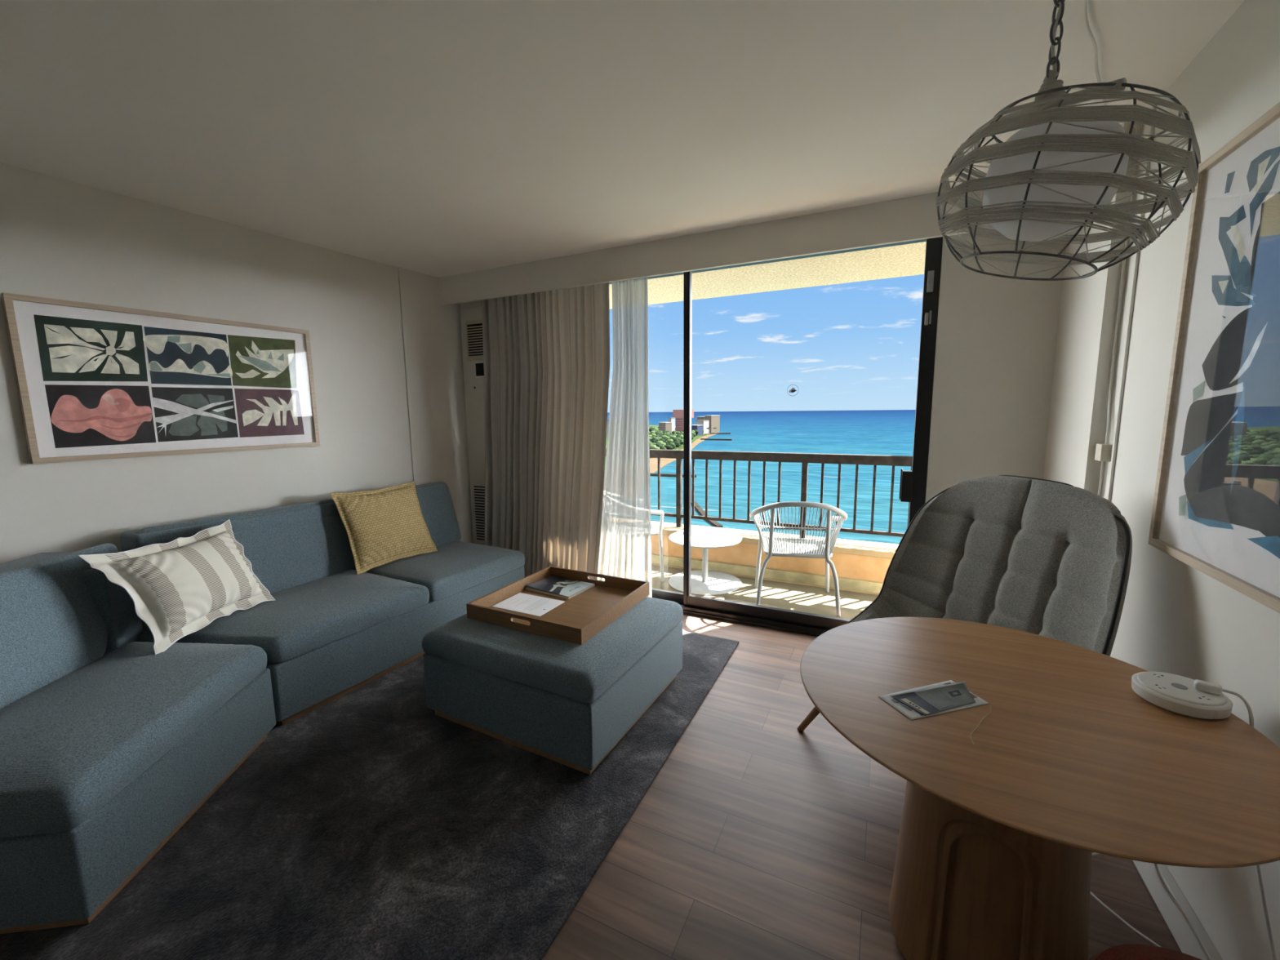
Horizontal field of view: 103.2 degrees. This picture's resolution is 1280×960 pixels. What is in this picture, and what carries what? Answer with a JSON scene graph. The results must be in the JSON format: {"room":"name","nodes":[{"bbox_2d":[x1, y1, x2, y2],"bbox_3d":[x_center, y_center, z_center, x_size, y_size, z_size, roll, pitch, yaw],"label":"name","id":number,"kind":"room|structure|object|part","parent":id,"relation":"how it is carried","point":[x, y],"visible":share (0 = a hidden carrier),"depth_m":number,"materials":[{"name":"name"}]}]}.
{"room":"hotel room","nodes":[
{"label":"hotel room","id":0,"kind":"room"},
{"bbox_2d":[0,162,413,563],"bbox_3d":[-2.907,-0.064,2.095,0.501,2.520,6.098,3,9,26],"label":"wall","id":1,"kind":"structure","parent":0,"point":[60,238],"depth_m":2.72,"materials":[{"name":"paint"}]},
{"bbox_2d":[0,292,319,463],"bbox_3d":[-2.411,-0.511,2.741,0.033,0.732,1.234,4,9,29],"label":"framed print","id":2,"kind":"object","parent":1,"relation":"attached to","point":[95,381],"visible":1,"depth_m":2.59,"materials":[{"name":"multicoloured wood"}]},
{"bbox_2d":[33,314,304,448],"bbox_3d":[-2.415,-0.509,2.741,0.005,0.600,1.077,4,9,29],"label":"artwork","id":3,"kind":"object","parent":2,"relation":"attached to","point":[71,349],"depth_m":2.62},
{"bbox_2d":[397,266,473,543],"bbox_3d":[-1.629,-0.365,4.186,0.047,2.520,0.605,3,9,26],"label":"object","id":4,"kind":"structure","parent":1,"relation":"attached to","point":[432,338],"depth_m":4.09,"materials":[{"name":"paint"}]},
{"bbox_2d":[0,0,1244,277],"bbox_3d":[-1.195,-1.265,1.004,5.050,0.120,5.860,3,9,26],"label":"ceiling","id":5,"kind":"structure","parent":0,"point":[435,138],"depth_m":1.76,"materials":[{"name":"paint"}]},
{"bbox_2d":[438,188,995,305],"bbox_3d":[0.196,-1.417,3.209,4.075,0.209,0.028,3,9,26],"label":"valance","id":6,"kind":"object","parent":5,"relation":"attached to","point":[913,218],"visible":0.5,"depth_m":3.05,"materials":[{"name":"paint"}]},
{"bbox_2d":[481,282,609,579],"bbox_3d":[-0.763,-0.265,3.919,1.260,2.345,0.090,3,9,26],"label":"curtain","id":7,"kind":"object","parent":6,"relation":"hanging from","point":[546,354],"visible":0.92,"depth_m":3.86,"materials":[{"name":"fabric"}]},
{"bbox_2d":[597,277,652,597],"bbox_3d":[-0.139,-0.240,3.687,0.503,2.345,0.058,3,9,26],"label":"sheer curtain","id":8,"kind":"object","parent":6,"relation":"hanging from","point":[625,538],"visible":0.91,"depth_m":3.65,"materials":[{"name":"grey fabric"}]},
{"bbox_2d":[935,0,1200,280],"bbox_3d":[0.873,-0.857,1.047,0.432,0.849,0.432,3,9,26],"label":"pendant lamp","id":9,"kind":"object","parent":5,"relation":"hanging from","point":[1058,175],"visible":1,"depth_m":0.95,"materials":[{"name":"metal"}]},
{"bbox_2d":[1040,94,1055,109],"bbox_3d":[0.814,-0.729,1.008,0.044,0.070,0.044,3,9,26],"label":"socket","id":10,"kind":"object","parent":9,"relation":"attached to","point":[1051,105],"depth_m":0.99,"materials":[{"name":"white plastic"}]},
{"bbox_3d":[0.826,-0.607,1.020,0.228,0.229,0.228,3,9,26],"label":"lamp shade","id":11,"kind":"part","parent":9,"relation":"part of","materials":[{"name":"white glass"}]},
{"bbox_3d":[0.810,-1.031,0.967,0.014,0.481,0.014,3,9,26],"label":"chain cord","id":12,"kind":"part","parent":9,"relation":"part of","materials":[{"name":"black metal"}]},
{"bbox_2d":[1083,0,1138,444],"bbox_3d":[1.409,-0.677,1.536,0.455,1.233,1.222,3,9,26],"label":"lamp cord","id":13,"kind":"object","parent":5,"relation":"attached to","point":[1085,4],"visible":0.75,"depth_m":1.96,"materials":[{"name":"plastic"}]},
{"bbox_2d":[459,230,1067,537],"bbox_3d":[0.294,-0.307,3.612,4.550,2.520,0.150,3,9,26],"label":"wall","id":14,"kind":"structure","parent":0,"point":[997,336],"depth_m":2.70,"materials":[{"name":"paint"}]},
{"bbox_2d":[460,306,484,545],"bbox_3d":[-1.271,-0.281,4.279,0.482,2.280,0.040,3,9,26],"label":"panel","id":15,"kind":"object","parent":14,"relation":"attached to","point":[471,318],"visible":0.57,"depth_m":4.30,"materials":[{"name":"paint"}]},
{"bbox_2d":[465,319,483,361],"bbox_3d":[-1.296,-1.149,4.155,0.345,0.325,0.018,3,9,26],"label":"grille","id":16,"kind":"object","parent":15,"relation":"attached to","point":[473,327],"depth_m":4.19,"materials":[{"name":"beige plastic"}]},
{"bbox_2d":[474,360,484,378],"bbox_3d":[-1.321,-0.915,4.200,0.117,0.140,0.020,3,9,26],"label":"thermostat","id":17,"kind":"object","parent":15,"relation":"attached to","point":[478,365],"visible":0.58,"depth_m":4.19,"materials":[{"name":"black plastic"}]},
{"bbox_2d":[608,236,942,636],"bbox_3d":[0.511,-0.231,3.480,2.562,2.400,0.180,3,9,26],"label":"door","id":18,"kind":"structure","parent":14,"relation":"in","point":[913,484],"depth_m":3.28,"materials":[{"name":"black metal"}]},
{"bbox_3d":[-0.120,-0.283,3.816,1.070,2.354,0.033,3,9,26],"label":"fixed sash","id":19,"kind":"part","parent":18,"relation":"part of","materials":[{"name":"glass"}]},
{"bbox_3d":[0.522,-0.244,3.501,2.562,2.380,0.130,3,9,26],"label":"frame","id":20,"kind":"part","parent":18,"relation":"part of","materials":[{"name":"black metal"}]},
{"bbox_2d":[786,384,798,395],"bbox_3d":[0.959,-0.563,3.184,0.071,0.071,0.002,3,9,26],"label":"decal","id":21,"kind":"object","parent":18,"relation":"attached to","point":[792,390],"visible":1,"depth_m":3.18,"materials":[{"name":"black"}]},
{"bbox_3d":[1.556,0.030,2.964,0.064,0.190,0.060,3,9,26],"label":"handle","id":22,"kind":"part","parent":18,"relation":"part of","materials":[{"name":"black metal"}]},
{"bbox_3d":[1.586,-1.084,2.767,0.030,0.110,0.014,3,9,26],"label":"latch plate","id":23,"kind":"part","parent":18,"relation":"part of","materials":[{"name":"grey metal"}]},
{"bbox_2d":[651,564,878,619],"bbox_3d":[-0.022,0.951,4.654,10.000,0.250,1.100,3,9,26],"label":"floor","id":24,"kind":"structure","parent":0,"point":[782,595],"depth_m":3.96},
{"bbox_2d":[650,509,664,582],"bbox_3d":[-0.146,0.439,4.461,0.572,0.822,0.690,-3,8,-16],"label":"armchair","id":25,"kind":"object","parent":24,"relation":"on","point":[655,531],"visible":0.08,"depth_m":4.29,"materials":[{"name":"white paint"}]},
{"bbox_3d":[-0.099,0.431,4.473,0.466,0.032,0.482,-3,8,-16],"label":"seat frame","id":26,"kind":"part","parent":25,"relation":"part of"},
{"bbox_3d":[0.182,0.568,4.291,0.036,0.604,0.064,-7,10,-38],"label":"leg","id":27,"kind":"part","parent":25,"relation":"part of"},
{"bbox_2d":[668,528,742,595],"bbox_3d":[0.548,0.671,4.271,0.616,0.394,0.616,3,9,26],"label":"side table","id":28,"kind":"object","parent":24,"relation":"on","point":[704,581],"visible":0.91,"depth_m":4.24,"materials":[{"name":"metal"}]},
{"bbox_3d":[0.548,0.675,4.271,0.048,0.370,0.048,3,9,26],"label":"stem","id":29,"kind":"part","parent":28,"relation":"part of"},
{"bbox_2d":[650,520,898,595],"bbox_3d":[0.145,0.611,4.958,10.000,0.338,0.345,3,9,26],"label":"parapet","id":30,"kind":"object","parent":24,"relation":"on","point":[860,566],"visible":0.02,"depth_m":4.30,"materials":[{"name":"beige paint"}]},
{"bbox_2d":[605,448,912,538],"bbox_3d":[0.497,0.091,4.764,10.752,0.737,0.060,3,9,26],"label":"balcony railing","id":31,"kind":"object","parent":30,"relation":"on","point":[803,458],"visible":0.2,"depth_m":4.39,"materials":[{"name":"brown metal"}]},
{"bbox_3d":[0.373,0.122,4.832,0.044,0.660,0.044,3,9,26],"label":"post","id":32,"kind":"part","parent":31,"relation":"part of","materials":[{"name":"brown metal"}]},
{"bbox_3d":[0.156,-0.255,4.883,10.000,0.077,0.060,3,9,26],"label":"rail","id":33,"kind":"part","parent":31,"relation":"part of","materials":[{"name":"brown metal"}]},
{"bbox_3d":[0.164,0.330,4.965,10.000,0.028,0.030,3,9,26],"label":"rail","id":34,"kind":"part","parent":31,"relation":"part of","materials":[{"name":"brown metal"}]},
{"bbox_3d":[1.400,0.179,4.334,0.044,0.660,0.044,3,9,26],"label":"post","id":35,"kind":"part","parent":31,"relation":"part of","materials":[{"name":"brown metal"}]},
{"bbox_2d":[749,501,847,617],"bbox_3d":[1.163,0.518,3.776,0.690,0.822,0.572,1,8,12],"label":"armchair","id":36,"kind":"object","parent":24,"relation":"on","point":[775,546],"visible":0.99,"depth_m":3.58,"materials":[{"name":"white paint"}]},
{"bbox_3d":[0.957,0.585,4.102,0.064,0.604,0.036,5,10,35],"label":"leg","id":37,"kind":"part","parent":36,"relation":"part of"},
{"bbox_3d":[0.895,0.567,3.633,0.123,0.769,0.086,1,8,12],"label":"leg","id":38,"kind":"part","parent":36,"relation":"part of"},
{"bbox_3d":[1.173,0.507,3.821,0.445,0.024,0.413,1,8,12],"label":"woven seat","id":39,"kind":"part","parent":36,"relation":"part of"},
{"bbox_3d":[1.174,0.506,3.824,0.482,0.032,0.466,1,8,12],"label":"seat frame","id":40,"kind":"part","parent":36,"relation":"part of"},
{"bbox_3d":[1.145,0.332,3.676,0.658,0.389,0.390,1,8,12],"label":"cord","id":41,"kind":"part","parent":36,"relation":"part of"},
{"bbox_3d":[1.482,0.594,3.991,0.064,0.604,0.036,-2,8,-10],"label":"leg","id":42,"kind":"part","parent":36,"relation":"part of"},
{"bbox_3d":[1.349,0.576,3.537,0.123,0.769,0.086,1,8,12],"label":"leg","id":43,"kind":"part","parent":36,"relation":"part of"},
{"bbox_2d":[608,241,925,309],"bbox_3d":[-0.049,-1.750,4.288,10.000,0.298,1.118,3,9,26],"label":"soffit","id":44,"kind":"structure","parent":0,"point":[906,260],"depth_m":3.82,"materials":[{"name":"paint"}]},
{"bbox_2d":[541,613,1182,959],"bbox_3d":[-1.167,1.340,1.362,5.050,0.100,5.860,3,9,26],"label":"floor","id":45,"kind":"structure","parent":0,"point":[757,837],"depth_m":1.67,"materials":[{"name":"brown wood"}]},
{"bbox_2d":[0,631,738,959],"bbox_3d":[-1.243,1.211,1.890,2.240,0.012,3.965,3,9,26],"label":"area rug","id":46,"kind":"object","parent":45,"relation":"on","point":[370,824],"visible":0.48,"depth_m":1.71,"materials":[{"name":"carpet"}]},
{"bbox_2d":[0,542,275,933],"bbox_3d":[-2.129,0.795,1.782,1.430,0.862,1.267,3,9,26],"label":"sofa","id":47,"kind":"object","parent":46,"relation":"on","point":[109,744],"visible":0.92,"depth_m":1.74,"materials":[{"name":"blue fabric"}]},
{"bbox_3d":[-2.455,0.646,1.752,0.195,0.542,1.034,-2,8,-7],"label":"frame","id":48,"kind":"part","parent":47,"relation":"part of","materials":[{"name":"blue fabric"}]},
{"bbox_2d":[0,542,117,709],"bbox_3d":[-2.341,0.599,1.820,0.241,0.480,1.158,-2,8,-7],"label":"cushion","id":49,"kind":"object","parent":47,"relation":"on","point":[59,612],"depth_m":1.96,"materials":[{"name":"blue fabric"}]},
{"bbox_2d":[0,641,266,838],"bbox_3d":[-1.928,0.829,1.838,0.677,0.140,1.052,-2,8,-7],"label":"seat cushion","id":50,"kind":"object","parent":47,"relation":"on","point":[74,739],"depth_m":1.68,"materials":[{"name":"blue fabric"}]},
{"bbox_2d":[120,481,524,725],"bbox_3d":[-1.716,0.594,3.098,1.042,0.893,2.051,3,9,26],"label":"sofa","id":51,"kind":"object","parent":46,"relation":"on","point":[330,630],"visible":0.66,"depth_m":2.84,"materials":[{"name":"blue fabric"}]},
{"bbox_2d":[77,519,275,654],"bbox_3d":[-2.100,0.476,2.370,0.423,0.450,0.702,3,9,26],"label":"throw pillow","id":52,"kind":"object","parent":51,"relation":"on","point":[178,587],"visible":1,"depth_m":2.27,"materials":[{"name":"fabric"}]},
{"bbox_2d":[135,569,429,663],"bbox_3d":[-1.801,0.711,2.692,0.753,0.139,1.092,3,9,26],"label":"seat cushion","id":53,"kind":"object","parent":51,"relation":"on","point":[310,615],"depth_m":2.59,"materials":[{"name":"blue fabric"}]},
{"bbox_3d":[-2.050,0.422,3.296,0.195,0.557,1.846,3,9,28],"label":"frame","id":54,"kind":"part","parent":51,"relation":"part of","materials":[{"name":"blue fabric"}]},
{"bbox_2d":[135,481,461,593],"bbox_3d":[-1.974,0.379,3.283,0.250,0.512,1.890,4,9,28],"label":"cushion","id":55,"kind":"object","parent":51,"relation":"on","point":[287,548],"depth_m":3.02,"materials":[{"name":"blue fabric"}]},
{"bbox_2d":[329,480,438,574],"bbox_3d":[-1.695,0.297,3.406,0.254,0.501,0.610,3,9,26],"label":"throw pillow","id":56,"kind":"object","parent":51,"relation":"on","point":[384,526],"visible":1,"depth_m":3.32,"materials":[{"name":"fabric"}]},
{"bbox_2d":[365,541,524,601],"bbox_3d":[-1.358,0.594,3.534,0.780,0.132,0.866,3,9,26],"label":"seat cushion","id":57,"kind":"object","parent":51,"relation":"on","point":[457,568],"depth_m":3.35,"materials":[{"name":"blue fabric"}]},
{"bbox_2d":[421,596,683,774],"bbox_3d":[-0.395,0.881,2.568,0.958,0.438,0.916,4,9,28],"label":"ottoman","id":58,"kind":"object","parent":46,"relation":"on","point":[567,704],"visible":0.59,"depth_m":2.19,"materials":[{"name":"blue fabric"}]},
{"bbox_3d":[-0.397,0.724,2.547,0.958,0.120,0.916,4,9,28],"label":"lid","id":59,"kind":"part","parent":58,"relation":"part of","materials":[{"name":"blue fabric"}]},
{"bbox_2d":[466,566,649,644],"bbox_3d":[-0.398,0.616,2.627,0.670,0.072,0.670,3,9,27],"label":"serving tray","id":60,"kind":"object","parent":58,"relation":"on","point":[577,620],"visible":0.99,"depth_m":2.55,"materials":[{"name":"brown wood"}]},
{"bbox_3d":[-0.691,0.599,2.776,0.012,0.072,0.646,3,9,27],"label":"panel","id":61,"kind":"part","parent":60,"relation":"part of","materials":[{"name":"brown wood"}]},
{"bbox_3d":[-0.547,0.658,2.337,0.670,0.072,0.012,3,9,27],"label":"panel","id":62,"kind":"part","parent":60,"relation":"part of","materials":[{"name":"brown wood"}]},
{"bbox_2d":[493,592,564,616],"bbox_3d":[-0.576,0.644,2.636,0.304,0.001,0.216,3,9,26],"label":"letter","id":63,"kind":"object","parent":60,"relation":"in","point":[529,604],"visible":1,"depth_m":2.63,"materials":[{"name":"white paper"}]},
{"bbox_2d":[525,575,595,599],"bbox_3d":[-0.452,0.599,2.873,0.310,0.024,0.236,4,9,31],"label":"magazine","id":64,"kind":"object","parent":60,"relation":"in","point":[553,585],"visible":1,"depth_m":2.85,"materials":[{"name":"paper"}]},
{"bbox_2d":[559,581,593,596],"bbox_3d":[-0.373,0.603,2.825,0.122,0.001,0.233,4,9,31],"label":"photo","id":65,"kind":"object","parent":64,"relation":"on","point":[565,591],"depth_m":2.83},
{"bbox_3d":[-0.398,0.648,2.632,0.646,0.008,0.646,3,9,27],"label":"panel","id":66,"kind":"part","parent":60,"relation":"part of","materials":[{"name":"brown wood"}]},
{"bbox_3d":[-0.249,0.575,2.918,0.670,0.072,0.012,3,9,27],"label":"panel","id":67,"kind":"part","parent":60,"relation":"part of","materials":[{"name":"brown wood"}]},
{"bbox_3d":[-0.105,0.633,2.479,0.012,0.072,0.646,3,9,27],"label":"panel","id":68,"kind":"part","parent":60,"relation":"part of","materials":[{"name":"brown wood"}]},
{"bbox_2d":[797,475,1132,732],"bbox_3d":[1.166,0.591,1.980,0.791,1.179,0.952,-2,8,-12],"label":"armchair","id":69,"kind":"object","parent":45,"relation":"on","point":[1049,558],"visible":0.49,"depth_m":1.96,"materials":[{"name":"grey fabric"}]},
{"bbox_3d":[0.822,0.965,2.229,0.244,0.377,0.042,3,9,26],"label":"leg","id":70,"kind":"part","parent":69,"relation":"part of","materials":[{"name":"brown wood"}]},
{"bbox_2d":[800,617,1279,959],"bbox_3d":[0.906,0.900,1.313,0.960,0.740,0.960,3,9,26],"label":"round table","id":71,"kind":"object","parent":45,"relation":"on","point":[1000,832],"visible":0.99,"depth_m":1.14,"materials":[{"name":"brown wood"}]},
{"bbox_2d":[878,680,988,719],"bbox_3d":[0.718,0.536,1.244,0.240,0.004,0.236,3,9,26],"label":"leaflet","id":72,"kind":"object","parent":71,"relation":"on","point":[909,713],"visible":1,"depth_m":1.22,"materials":[{"name":"white paper"}]},
{"bbox_2d":[889,680,975,715],"bbox_3d":[0.720,0.530,1.250,0.186,0.009,0.197,3,9,26],"label":"leaflet","id":73,"kind":"object","parent":72,"relation":"on","point":[926,701],"visible":1,"depth_m":1.24,"materials":[{"name":"grey paper"}]},
{"bbox_2d":[970,706,991,743],"bbox_3d":[0.771,0.550,1.143,0.060,0.001,0.180,3,9,26],"label":"thread","id":74,"kind":"object","parent":71,"relation":"on","point":[990,706],"visible":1,"depth_m":1.14,"materials":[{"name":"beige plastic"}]},
{"bbox_2d":[1131,671,1233,719],"bbox_3d":[1.297,0.514,1.219,0.167,0.040,0.167,3,9,26],"label":"hub","id":75,"kind":"object","parent":71,"relation":"on","point":[1174,693],"visible":0.96,"depth_m":1.18,"materials":[{"name":"white plastic"}]},
{"bbox_2d":[1193,679,1276,959],"bbox_3d":[1.297,0.804,1.102,0.086,0.620,0.311,3,9,26],"label":"power cable","id":76,"kind":"object","parent":75,"relation":"attached to","point":[1199,685],"visible":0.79,"depth_m":1.14,"materials":[{"name":"white plastic"}]},
{"bbox_3d":[1.310,0.808,1.085,0.046,0.615,0.290,3,9,26],"label":"cord","id":77,"kind":"part","parent":76,"relation":"part of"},
{"bbox_2d":[1154,863,1210,959],"bbox_3d":[1.312,0.847,1.212,0.151,0.571,0.435,3,9,26],"label":"power cable","id":78,"kind":"object","parent":71,"relation":"hanging from","point":[1158,874],"visible":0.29,"depth_m":1.26,"materials":[{"name":"plastic"}]},
{"bbox_2d":[1090,852,1160,946],"bbox_3d":[1.360,1.194,1.378,0.173,0.116,0.624,3,9,26],"label":"power cable","id":79,"kind":"object","parent":45,"relation":"on","point":[1094,853],"visible":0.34,"depth_m":1.41,"materials":[{"name":"plastic"}]},
{"bbox_2d":[1088,943,1201,959],"bbox_3d":[0.935,1.112,0.805,0.396,0.460,0.396,3,9,26],"label":"stool","id":80,"kind":"object","parent":45,"relation":"on","point":[1130,951],"visible":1,"depth_m":0.94,"materials":[{"name":"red fabric"}]},
{"bbox_2d":[1100,0,1279,959],"bbox_3d":[0.987,0.174,0.048,0.150,2.520,5.707,3,9,26],"label":"wall","id":81,"kind":"structure","parent":0,"point":[1177,619],"depth_m":1.47,"materials":[{"name":"paint"}]},
{"bbox_2d":[1043,120,1142,496],"bbox_3d":[2.011,-0.154,2.357,0.055,2.520,0.617,3,9,26],"label":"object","id":82,"kind":"structure","parent":81,"relation":"attached to","point":[1077,419],"depth_m":2.18,"materials":[{"name":"paint"}]},
{"bbox_2d":[1094,443,1112,462],"bbox_3d":[1.865,-0.111,2.040,0.034,0.068,0.068,3,9,26],"label":"switch","id":83,"kind":"object","parent":82,"relation":"attached to","point":[1103,451],"visible":0.98,"depth_m":2.01,"materials":[{"name":"beige plastic"}]},
{"bbox_2d":[1097,461,1103,495],"bbox_3d":[1.884,0.424,2.128,0.008,1.040,0.020,3,9,26],"label":"lamp cord","id":84,"kind":"object","parent":83,"relation":"hanging from","point":[1102,462],"visible":0.24,"depth_m":2.06,"materials":[{"name":"plastic"}]},
{"bbox_2d":[1106,103,1156,501],"bbox_3d":[1.849,-0.154,1.971,0.010,2.409,0.017,3,9,26],"label":"pilaster","id":85,"kind":"object","parent":81,"relation":"attached to","point":[1151,128],"visible":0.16,"depth_m":1.92,"materials":[{"name":"paint"}]},
{"bbox_2d":[1133,860,1222,959],"bbox_3d":[0.785,1.405,-0.024,0.028,0.105,5.090,3,9,26],"label":"baseboard","id":86,"kind":"structure","parent":81,"relation":"attached to","point":[1183,935],"depth_m":1.39,"materials":[{"name":"white paint"}]},
{"bbox_2d":[1147,102,1279,613],"bbox_3d":[1.462,-0.300,1.181,0.028,1.132,0.836,3,9,26],"label":"framed print","id":87,"kind":"object","parent":81,"relation":"attached to","point":[1215,511],"visible":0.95,"depth_m":1.31,"materials":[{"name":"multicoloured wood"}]},
{"bbox_2d":[1178,146,1279,559],"bbox_3d":[1.471,-0.313,1.196,0.001,0.963,0.617,3,9,26],"label":"artwork","id":88,"kind":"object","parent":87,"relation":"attached to","point":[1229,450],"depth_m":1.28},
{"label":"outside","id":89,"kind":"structure","parent":0,"visible":0},
{"bbox_2d":[607,409,915,544],"bbox_3d":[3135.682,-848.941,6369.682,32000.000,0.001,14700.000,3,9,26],"label":"sea","id":90,"kind":"structure","parent":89,"point":[871,432],"depth_m":495.48,"materials":[{"name":"liquid"}]},
{"bbox_2d":[649,472,696,477],"bbox_3d":[20.405,-4.214,461.841,64.034,3.200,10.784,3,9,26],"label":"jetty","id":91,"kind":"object","parent":90,"relation":"in","point":[651,474],"visible":0.18,"depth_m":457.85,"materials":[{"name":"concrete"}]},
{"bbox_2d":[691,489,722,528],"bbox_3d":[38.431,16.407,313.106,56.622,2.400,104.417,3,9,26],"label":"jetty","id":92,"kind":"object","parent":90,"relation":"in","point":[697,507],"visible":0.43,"depth_m":285.23,"materials":[{"name":"concrete"}]},
{"bbox_2d":[700,438,732,440],"bbox_3d":[148.861,-78.521,989.914,63.190,4.000,7.997,3,9,26],"label":"jetty","id":93,"kind":"object","parent":90,"relation":"in","point":[717,439],"visible":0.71,"depth_m":987.55,"materials":[{"name":"concrete"}]},
{"bbox_2d":[710,432,730,434],"bbox_3d":[194.988,-112.502,1233.763,46.780,4.000,28.317,3,9,26],"label":"jetty","id":94,"kind":"object","parent":90,"relation":"in","point":[710,433],"visible":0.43,"depth_m":1230.82,"materials":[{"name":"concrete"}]},
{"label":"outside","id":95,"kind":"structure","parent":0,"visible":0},
{"bbox_2d":[604,425,715,475],"bbox_3d":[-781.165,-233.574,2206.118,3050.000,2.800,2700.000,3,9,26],"label":"beach","id":96,"kind":"structure","parent":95,"point":[653,461],"depth_m":593.88},
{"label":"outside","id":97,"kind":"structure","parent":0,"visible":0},
{"bbox_2d":[604,425,709,465],"bbox_3d":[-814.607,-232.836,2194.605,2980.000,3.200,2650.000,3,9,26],"label":"land","id":98,"kind":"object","parent":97,"point":[695,437],"visible":0.09,"depth_m":988.75,"materials":[{"name":"sand"}]},
{"bbox_2d":[606,419,608,435],"bbox_3d":[-65.026,-125.783,1205.463,19.200,37.200,31.200,-6,10,-36],"label":"apartment building","id":99,"kind":"structure","parent":98,"relation":"on","point":[607,420],"depth_m":1207.61,"materials":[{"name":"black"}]},
{"bbox_2d":[648,433,656,437],"bbox_3d":[20.997,-74.892,901.793,16.831,17.272,13.950,-5,9,-30],"label":"tree","id":100,"kind":"object","parent":98,"relation":"on","point":[651,435],"visible":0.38,"depth_m":899.17,"materials":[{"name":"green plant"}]},
{"bbox_2d":[650,436,657,442],"bbox_3d":[23.586,-61.958,811.759,13.814,16.077,12.710,4,9,30],"label":"tree","id":101,"kind":"object","parent":98,"relation":"on","point":[653,438],"visible":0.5,"depth_m":807.39,"materials":[{"name":"green plant"}]},
{"bbox_2d":[649,444,660,449],"bbox_3d":[19.237,-37.289,635.891,14.724,15.110,12.203,3,9,27],"label":"tree","id":102,"kind":"object","parent":98,"relation":"on","point":[651,446],"visible":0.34,"depth_m":632.49,"materials":[{"name":"green plant"}]},
{"bbox_2d":[654,442,664,449],"bbox_3d":[24.555,-40.231,652.710,13.235,16.257,14.815,2,8,20],"label":"tree","id":103,"kind":"object","parent":98,"relation":"on","point":[659,445],"visible":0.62,"depth_m":647.49,"materials":[{"name":"green plant"}]},
{"bbox_2d":[657,440,666,446],"bbox_3d":[30.970,-48.082,713.040,14.868,15.257,12.322,5,9,34],"label":"tree","id":104,"kind":"object","parent":98,"relation":"on","point":[660,441],"visible":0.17,"depth_m":709.83,"materials":[{"name":"green plant"}]},
{"bbox_2d":[658,422,671,433],"bbox_3d":[53.490,-106.137,1071.186,19.200,32.200,21.200,-8,10,-41],"label":"apartment building","id":105,"kind":"structure","parent":98,"relation":"on","point":[663,426],"depth_m":1063.63,"materials":[{"name":"beige"}]},
{"bbox_2d":[664,444,672,449],"bbox_3d":[38.838,-42.257,683.299,11.011,11.620,10.012,1,8,11],"label":"tree","id":106,"kind":"object","parent":98,"relation":"on","point":[668,446],"visible":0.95,"depth_m":680.31,"materials":[{"name":"green plant"}]},
{"bbox_2d":[665,438,673,444],"bbox_3d":[42.248,-53.314,747.461,12.939,16.021,15.612,-5,9,-27],"label":"tree","id":107,"kind":"object","parent":98,"relation":"on","point":[669,440],"visible":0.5,"depth_m":742.17,"materials":[{"name":"green plant"}]},
{"bbox_2d":[667,417,675,431],"bbox_3d":[69.577,-116.508,1112.355,13.200,41.200,10.200,-8,10,-41],"label":"apartment building","id":108,"kind":"structure","parent":98,"relation":"on","point":[672,420],"depth_m":1107.89,"materials":[{"name":"white"}]},
{"bbox_2d":[668,442,675,448],"bbox_3d":[45.090,-46.549,709.366,11.415,12.899,10.612,4,9,30],"label":"tree","id":109,"kind":"object","parent":98,"relation":"on","point":[672,444],"visible":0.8,"depth_m":706.03,"materials":[{"name":"green plant"}]},
{"bbox_2d":[673,440,680,449],"bbox_3d":[52.920,-50.213,733.191,11.649,13.521,12.812,0,8,8],"label":"tree","id":110,"kind":"object","parent":98,"relation":"on","point":[677,443],"visible":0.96,"depth_m":729.59,"materials":[{"name":"green plant"}]},
{"bbox_2d":[679,439,683,447],"bbox_3d":[63.496,-57.076,781.532,10.860,13.737,11.803,-2,8,-8],"label":"tree","id":111,"kind":"object","parent":98,"relation":"on","point":[681,441],"visible":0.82,"depth_m":777.88,"materials":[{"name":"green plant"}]},
{"bbox_2d":[672,409,693,431],"bbox_3d":[98.598,-130.779,1152.214,26.000,58.000,40.000,-8,11,-43],"label":"tower","id":112,"kind":"structure","parent":98,"relation":"on","point":[677,414],"depth_m":1144.60,"materials":[{"name":"pink"}]},
{"bbox_3d":[98.383,-150.245,1149.542,26.000,18.700,40.000,-8,11,-43],"label":"crown","id":113,"kind":"part","parent":112,"relation":"part of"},
{"bbox_2d":[691,424,702,435],"bbox_3d":[127.043,-112.730,1146.391,23.200,23.200,21.200,7,11,44],"label":"hotel building","id":114,"kind":"structure","parent":98,"relation":"on","point":[699,427],"depth_m":1138.60,"materials":[{"name":"blue"}]},
{"bbox_2d":[696,416,704,420],"bbox_3d":[159.555,-140.826,1285.958,23.200,40.200,21.200,7,11,44],"label":"tower","id":115,"kind":"structure","parent":98,"relation":"on","point":[699,418],"depth_m":1276.27,"materials":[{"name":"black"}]},
{"bbox_2d":[695,420,709,433],"bbox_3d":[151.199,-129.159,1231.048,25.200,32.200,23.200,7,11,44],"label":"hotel building","id":116,"kind":"structure","parent":98,"relation":"on","point":[705,424],"depth_m":1221.84,"materials":[{"name":"white"}]},
{"bbox_2d":[704,415,719,432],"bbox_3d":[181.151,-140.507,1270.865,21.200,43.200,37.200,7,11,44],"label":"tower","id":117,"kind":"structure","parent":98,"relation":"on","point":[714,420],"depth_m":1260.63,"materials":[{"name":"beige"}]}
]}

